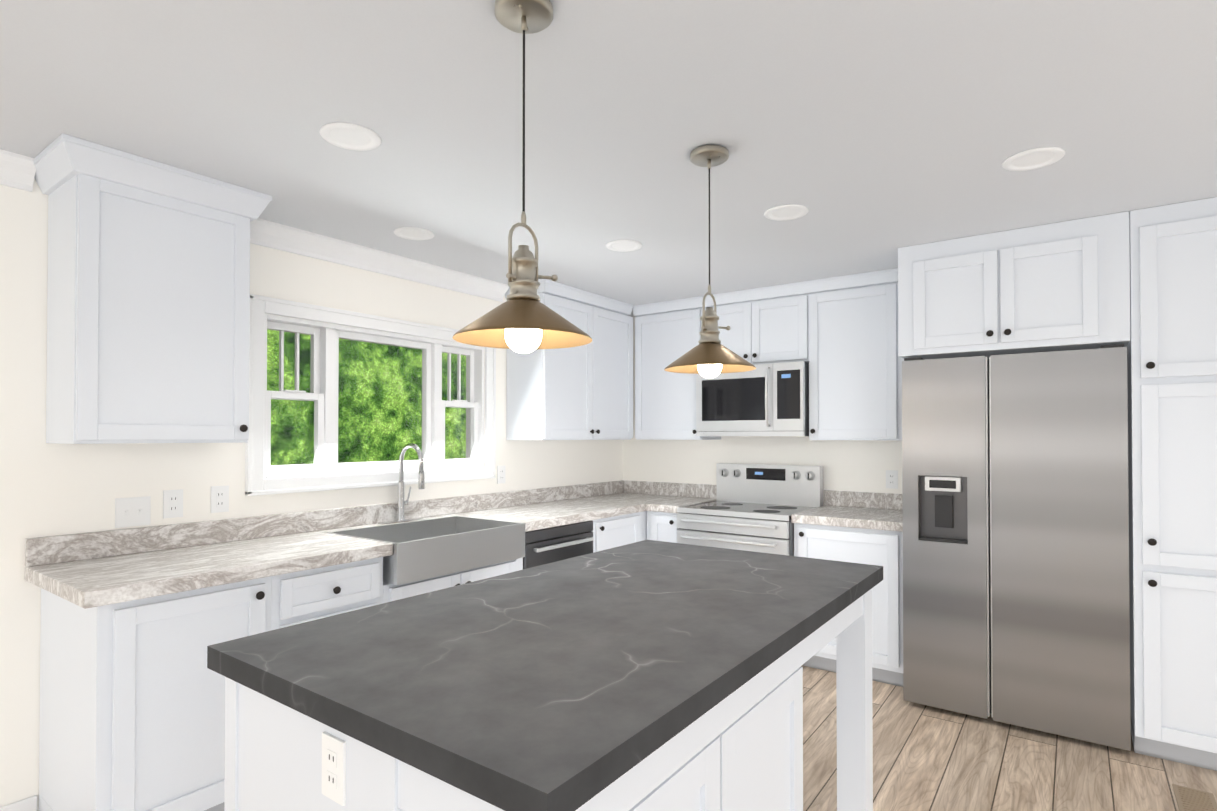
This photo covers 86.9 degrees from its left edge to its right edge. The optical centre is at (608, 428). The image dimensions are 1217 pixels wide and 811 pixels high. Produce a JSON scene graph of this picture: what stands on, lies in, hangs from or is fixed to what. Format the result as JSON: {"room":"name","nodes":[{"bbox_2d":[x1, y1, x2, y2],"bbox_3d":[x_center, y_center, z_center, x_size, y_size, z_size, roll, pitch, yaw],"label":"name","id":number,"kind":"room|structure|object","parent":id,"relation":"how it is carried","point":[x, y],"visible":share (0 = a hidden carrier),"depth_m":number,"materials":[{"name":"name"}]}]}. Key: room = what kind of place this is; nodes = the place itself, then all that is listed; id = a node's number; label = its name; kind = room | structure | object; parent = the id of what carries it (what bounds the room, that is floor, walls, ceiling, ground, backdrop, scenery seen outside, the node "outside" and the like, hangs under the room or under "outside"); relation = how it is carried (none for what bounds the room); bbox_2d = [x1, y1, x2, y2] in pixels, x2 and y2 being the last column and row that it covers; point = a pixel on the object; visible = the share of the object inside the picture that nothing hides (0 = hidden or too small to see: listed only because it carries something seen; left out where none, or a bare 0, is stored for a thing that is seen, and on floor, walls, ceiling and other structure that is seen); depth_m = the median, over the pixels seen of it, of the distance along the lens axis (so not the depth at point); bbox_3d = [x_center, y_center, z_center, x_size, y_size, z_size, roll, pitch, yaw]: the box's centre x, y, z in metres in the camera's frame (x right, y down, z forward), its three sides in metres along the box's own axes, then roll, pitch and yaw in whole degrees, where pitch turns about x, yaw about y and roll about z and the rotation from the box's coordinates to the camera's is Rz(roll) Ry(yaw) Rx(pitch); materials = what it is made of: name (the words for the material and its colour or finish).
{"room":"kitchen","nodes":[
{"label":"kitchen","id":0,"kind":"room"},
{"bbox_2d":[0,178,623,810],"bbox_3d":[-2.001,0.184,2.537,0.150,2.470,7.300,0,-1,36],"label":"wall","id":1,"kind":"structure","parent":0,"point":[58,488],"depth_m":2.47,"materials":[{"name":"beige paint"}]},
{"bbox_2d":[0,795,37,810],"bbox_3d":[-3.013,1.352,0.988,0.018,0.100,3.265,0,-1,36],"label":"baseboard","id":2,"kind":"structure","parent":1,"relation":"attached to","point":[28,804],"depth_m":2.27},
{"bbox_2d":[115,496,150,527],"bbox_3d":[-1.886,0.329,2.551,0.015,0.115,0.118,0,-1,36],"label":"switch plate","id":3,"kind":"object","parent":1,"relation":"attached to","point":[132,511],"visible":1,"depth_m":2.55,"materials":[{"name":"white plastic"}]},
{"bbox_2d":[33,133,271,443],"bbox_3d":[-1.726,-0.449,2.455,0.392,1.004,0.672,0,-1,36],"label":"upper cabinet","id":4,"kind":"object","parent":1,"relation":"attached to","point":[148,306],"visible":0.98,"depth_m":2.31,"materials":[{"name":"white paint"}]},
{"bbox_2d":[163,489,182,518],"bbox_3d":[-1.807,0.311,2.667,0.008,0.115,0.072,0,-1,36],"label":"electrical outlet","id":5,"kind":"object","parent":1,"relation":"attached to","point":[172,503],"visible":1,"depth_m":2.66,"materials":[{"name":"white plastic"}]},
{"bbox_2d":[211,485,228,512],"bbox_3d":[-1.701,0.307,2.812,0.008,0.115,0.072,0,-1,36],"label":"electrical outlet","id":6,"kind":"object","parent":1,"relation":"attached to","point":[219,498],"visible":1,"depth_m":2.81,"materials":[{"name":"white plastic"}]},
{"bbox_2d":[0,149,508,301],"bbox_3d":[-2.320,-0.908,1.919,0.075,0.100,5.605,0,-1,36],"label":"crown molding","id":7,"kind":"structure","parent":1,"relation":"attached to","point":[17,171],"depth_m":3.25,"materials":[{"name":"white wood"}]},
{"bbox_2d":[245,294,495,495],"bbox_3d":[-1.244,-0.147,3.561,0.176,0.913,1.528,0,-1,36],"label":"window","id":8,"kind":"structure","parent":1,"relation":"in","point":[263,476],"depth_m":3.32,"materials":[{"name":"white wood"}]},
{"bbox_2d":[497,466,504,483],"bbox_3d":[-0.699,0.297,4.192,0.008,0.115,0.072,0,-1,36],"label":"electrical outlet","id":9,"kind":"object","parent":1,"relation":"attached to","point":[500,474],"visible":1,"depth_m":4.18,"materials":[{"name":"white plastic"}]},
{"bbox_2d":[505,279,636,439],"bbox_3d":[-0.209,-0.416,4.536,0.400,0.985,1.030,0,-1,36],"label":"upper cabinet","id":10,"kind":"object","parent":1,"relation":"attached to","point":[584,392],"depth_m":4.33,"materials":[{"name":"white paint"}]},
{"bbox_2d":[0,0,1216,316],"bbox_3d":[0.689,-1.022,0.597,6.800,0.100,7.300,0,-1,36],"label":"ceiling","id":11,"kind":"structure","parent":0,"point":[872,134],"depth_m":1.97,"materials":[{"name":"white paint"}]},
{"bbox_2d":[319,122,380,150],"bbox_3d":[-0.840,-0.950,2.094,0.188,0.010,0.188,0,-1,36],"label":"recessed light","id":12,"kind":"object","parent":11,"relation":"in","point":[349,136],"visible":0.98,"depth_m":2.09,"materials":[{"name":"white plastic"}]},
{"bbox_2d":[394,227,433,239],"bbox_3d":[-0.936,-0.939,3.095,0.188,0.010,0.188,0,-1,36],"label":"recessed light","id":13,"kind":"object","parent":11,"relation":"in","point":[413,233],"visible":1,"depth_m":3.09,"materials":[{"name":"white plastic"}]},
{"bbox_2d":[453,0,591,352],"bbox_3d":[-0.192,-0.567,1.455,0.312,0.792,0.312,0,-1,36],"label":"pendant lamp","id":14,"kind":"object","parent":11,"relation":"hanging from","point":[522,319],"visible":1,"depth_m":1.43,"materials":[{"name":"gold metal"}]},
{"bbox_2d":[606,240,641,251],"bbox_3d":[0.080,-0.937,3.290,0.188,0.010,0.188,0,-1,36],"label":"recessed light","id":15,"kind":"object","parent":11,"relation":"in","point":[624,245],"visible":1,"depth_m":3.28,"materials":[{"name":"white plastic"}]},
{"bbox_2d":[664,145,755,377],"bbox_3d":[0.347,-0.564,2.208,0.312,0.780,0.312,0,-1,36],"label":"pendant lamp","id":16,"kind":"object","parent":11,"relation":"hanging from","point":[709,356],"visible":1,"depth_m":2.17,"materials":[{"name":"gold metal"}]},
{"bbox_2d":[764,204,807,220],"bbox_3d":[0.775,-0.943,2.803,0.188,0.010,0.188,0,-1,36],"label":"recessed light","id":17,"kind":"object","parent":11,"relation":"in","point":[786,212],"visible":1,"depth_m":2.80,"materials":[{"name":"white plastic"}]},
{"bbox_2d":[1002,147,1064,170],"bbox_3d":[1.495,-0.949,2.264,0.188,0.010,0.188,0,-1,36],"label":"recessed light","id":18,"kind":"object","parent":11,"relation":"in","point":[1032,159],"visible":1,"depth_m":2.25,"materials":[{"name":"white plastic"}]},
{"bbox_2d":[624,317,901,504],"bbox_3d":[2.786,0.195,3.479,6.450,2.470,0.150,0,-1,36],"label":"wall","id":19,"kind":"structure","parent":0,"point":[848,465],"depth_m":4.59,"materials":[{"name":"beige paint"}]},
{"bbox_2d":[637,296,720,439],"bbox_3d":[0.490,-0.413,4.808,0.580,0.985,0.401,0,-1,36],"label":"upper cabinet","id":20,"kind":"object","parent":19,"relation":"attached to","point":[666,330],"depth_m":4.70,"materials":[{"name":"white paint"}]},
{"bbox_2d":[701,283,808,364],"bbox_3d":[1.055,-0.670,4.441,0.764,0.480,0.336,0,-1,36],"label":"upper cabinet","id":21,"kind":"object","parent":19,"relation":"attached to","point":[768,325],"depth_m":4.24,"materials":[{"name":"white paint"}]},
{"bbox_2d":[696,361,808,435],"bbox_3d":[1.018,-0.185,4.384,0.754,0.470,0.463,0,-1,36],"label":"microwave","id":22,"kind":"object","parent":21,"relation":"attached to","point":[771,399],"visible":0.96,"depth_m":4.20,"materials":[{"name":"silver metal"}]},
{"bbox_2d":[809,271,901,440],"bbox_3d":[1.578,-0.422,4.058,0.526,0.985,0.336,0,-1,36],"label":"upper cabinet","id":23,"kind":"object","parent":19,"relation":"attached to","point":[853,340],"depth_m":3.92,"materials":[{"name":"white paint"}]},
{"bbox_2d":[886,470,897,488],"bbox_3d":[1.805,0.321,4.091,0.072,0.115,0.008,0,-1,36],"label":"electrical outlet","id":24,"kind":"object","parent":19,"relation":"attached to","point":[892,479],"visible":1,"depth_m":4.09,"materials":[{"name":"white plastic"}]},
{"bbox_2d":[893,211,1129,362],"bbox_3d":[2.111,-0.659,3.377,0.937,0.564,0.816,0,-1,36],"label":"upper cabinet","id":25,"kind":"object","parent":19,"relation":"attached to","point":[1060,286],"depth_m":3.02,"materials":[{"name":"white paint"}]},
{"bbox_2d":[801,666,1216,810],"bbox_3d":[0.689,1.447,0.569,6.800,0.100,7.300,0,-1,36],"label":"floor","id":26,"kind":"structure","parent":0,"point":[927,758],"depth_m":2.70,"materials":[{"name":"brown wood"}]},
{"bbox_2d":[39,575,278,810],"bbox_3d":[-1.649,0.981,2.353,0.616,0.872,0.530,0,-1,36],"label":"base cabinet","id":27,"kind":"object","parent":26,"relation":"on","point":[132,705],"depth_m":2.12,"materials":[{"name":"white paint"}]},
{"bbox_2d":[25,480,684,608],"bbox_3d":[-0.721,0.480,3.613,0.644,0.150,3.741,0,-1,36],"label":"countertop","id":28,"kind":"structure","parent":27,"relation":"on","point":[92,569],"depth_m":2.64,"materials":[{"name":"stone"}]},
{"bbox_2d":[378,443,424,523],"bbox_3d":[-1.063,0.289,3.450,0.219,0.428,0.250,0,-1,36],"label":"faucet","id":29,"kind":"object","parent":28,"relation":"on","point":[401,489],"visible":0.98,"depth_m":3.48,"materials":[{"name":"silver metal"}]},
{"bbox_2d":[327,516,524,584],"bbox_3d":[-0.899,0.589,3.252,0.548,0.180,0.800,0,-1,36],"label":"sink basin","id":30,"kind":"object","parent":28,"relation":"in","point":[427,548],"visible":0.88,"depth_m":3.16,"materials":[{"name":"silver metal"}]},
{"bbox_2d":[279,557,390,628],"bbox_3d":[-1.353,0.985,2.762,0.616,0.872,0.480,0,-1,36],"label":"base cabinet","id":31,"kind":"object","parent":26,"relation":"on","point":[318,593],"depth_m":2.58,"materials":[{"name":"white paint"}]},
{"bbox_2d":[391,558,522,600],"bbox_3d":[-0.955,1.056,3.308,0.616,0.742,0.873,0,-1,36],"label":"base cabinet","id":32,"kind":"object","parent":26,"relation":"on","point":[410,589],"depth_m":3.08,"materials":[{"name":"white paint"}]},
{"bbox_2d":[224,588,872,810],"bbox_3d":[0.030,0.980,1.913,1.001,0.865,1.808,0,-1,36],"label":"kitchen island","id":33,"kind":"object","parent":26,"relation":"on","point":[746,754],"depth_m":1.40,"materials":[{"name":"white paint"},{"name":"dark gray veined stone"}]},
{"bbox_2d":[207,540,882,810],"bbox_3d":[0.048,0.522,1.904,1.025,0.050,1.850,0,-1,36],"label":"island countertop","id":34,"kind":"structure","parent":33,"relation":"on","point":[544,687],"depth_m":1.37,"materials":[{"name":"grey stone"}]},
{"bbox_2d":[523,521,593,568],"bbox_3d":[-0.496,0.999,3.894,0.640,0.871,0.610,0,-1,36],"label":"dishwasher","id":35,"kind":"object","parent":26,"relation":"on","point":[552,544],"visible":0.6,"depth_m":3.70,"materials":[{"name":"black metal"}]},
{"bbox_2d":[591,511,646,552],"bbox_3d":[-0.172,1.003,4.387,0.616,0.872,0.563,0,-1,36],"label":"base cabinet","id":36,"kind":"object","parent":26,"relation":"on","point":[616,531],"depth_m":4.21,"materials":[{"name":"white paint"}]},
{"bbox_2d":[647,511,678,542],"bbox_3d":[0.550,1.006,4.615,0.281,0.872,0.616,0,-1,36],"label":"base cabinet","id":37,"kind":"object","parent":26,"relation":"on","point":[661,526],"depth_m":4.38,"materials":[{"name":"white paint"}]},
{"bbox_2d":[645,483,716,512],"bbox_3d":[0.551,0.491,4.599,0.256,0.150,0.651,0,-1,36],"label":"countertop","id":38,"kind":"structure","parent":37,"relation":"on","point":[666,498],"depth_m":4.84,"materials":[{"name":"stone"}]},
{"bbox_2d":[677,463,822,555],"bbox_3d":[0.931,0.843,4.253,0.756,1.190,0.706,0,-1,36],"label":"range","id":39,"kind":"object","parent":26,"relation":"on","point":[753,507],"visible":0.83,"depth_m":4.22,"materials":[{"name":"silver metal"}]},
{"bbox_2d":[794,523,902,686],"bbox_3d":[1.535,0.998,3.900,0.627,0.872,0.616,0,-1,36],"label":"base cabinet","id":40,"kind":"object","parent":26,"relation":"on","point":[884,548],"depth_m":3.57,"materials":[{"name":"white paint"}]},
{"bbox_2d":[791,490,902,531],"bbox_3d":[1.530,0.483,3.894,0.632,0.150,0.641,0,-1,36],"label":"countertop","id":41,"kind":"structure","parent":40,"relation":"on","point":[865,510],"depth_m":3.91,"materials":[{"name":"stone"}]},
{"bbox_2d":[902,344,1130,750],"bbox_3d":[2.113,0.531,3.361,0.910,1.794,0.765,0,-1,36],"label":"refrigerator","id":42,"kind":"object","parent":26,"relation":"on","point":[1016,611],"visible":1,"depth_m":3.02,"materials":[{"name":"silver metal"}]},
{"bbox_2d":[1127,197,1216,770],"bbox_3d":[2.752,0.238,2.882,0.664,2.369,0.846,0,-1,36],"label":"pantry cabinet","id":43,"kind":"object","parent":26,"relation":"on","point":[1172,410],"visible":0.96,"depth_m":2.69,"materials":[{"name":"white paint"}]},
{"bbox_2d":[1172,784,1216,810],"bbox_3d":[2.209,1.415,2.407,0.120,0.006,0.300,0,-1,36],"label":"floor vent","id":44,"kind":"object","parent":26,"relation":"in","point":[1189,799],"visible":1,"depth_m":2.45,"materials":[{"name":"brown wood"}]},
{"label":"outside","id":45,"kind":"structure","parent":0,"visible":0},
{"bbox_2d":[267,329,465,464],"bbox_3d":[-6.542,-1.537,6.472,0.100,12.000,22.000,0,-1,36],"label":"trees","id":46,"kind":"object","parent":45,"point":[370,433],"depth_m":10.11,"materials":[{"name":"green plant"}]}
]}

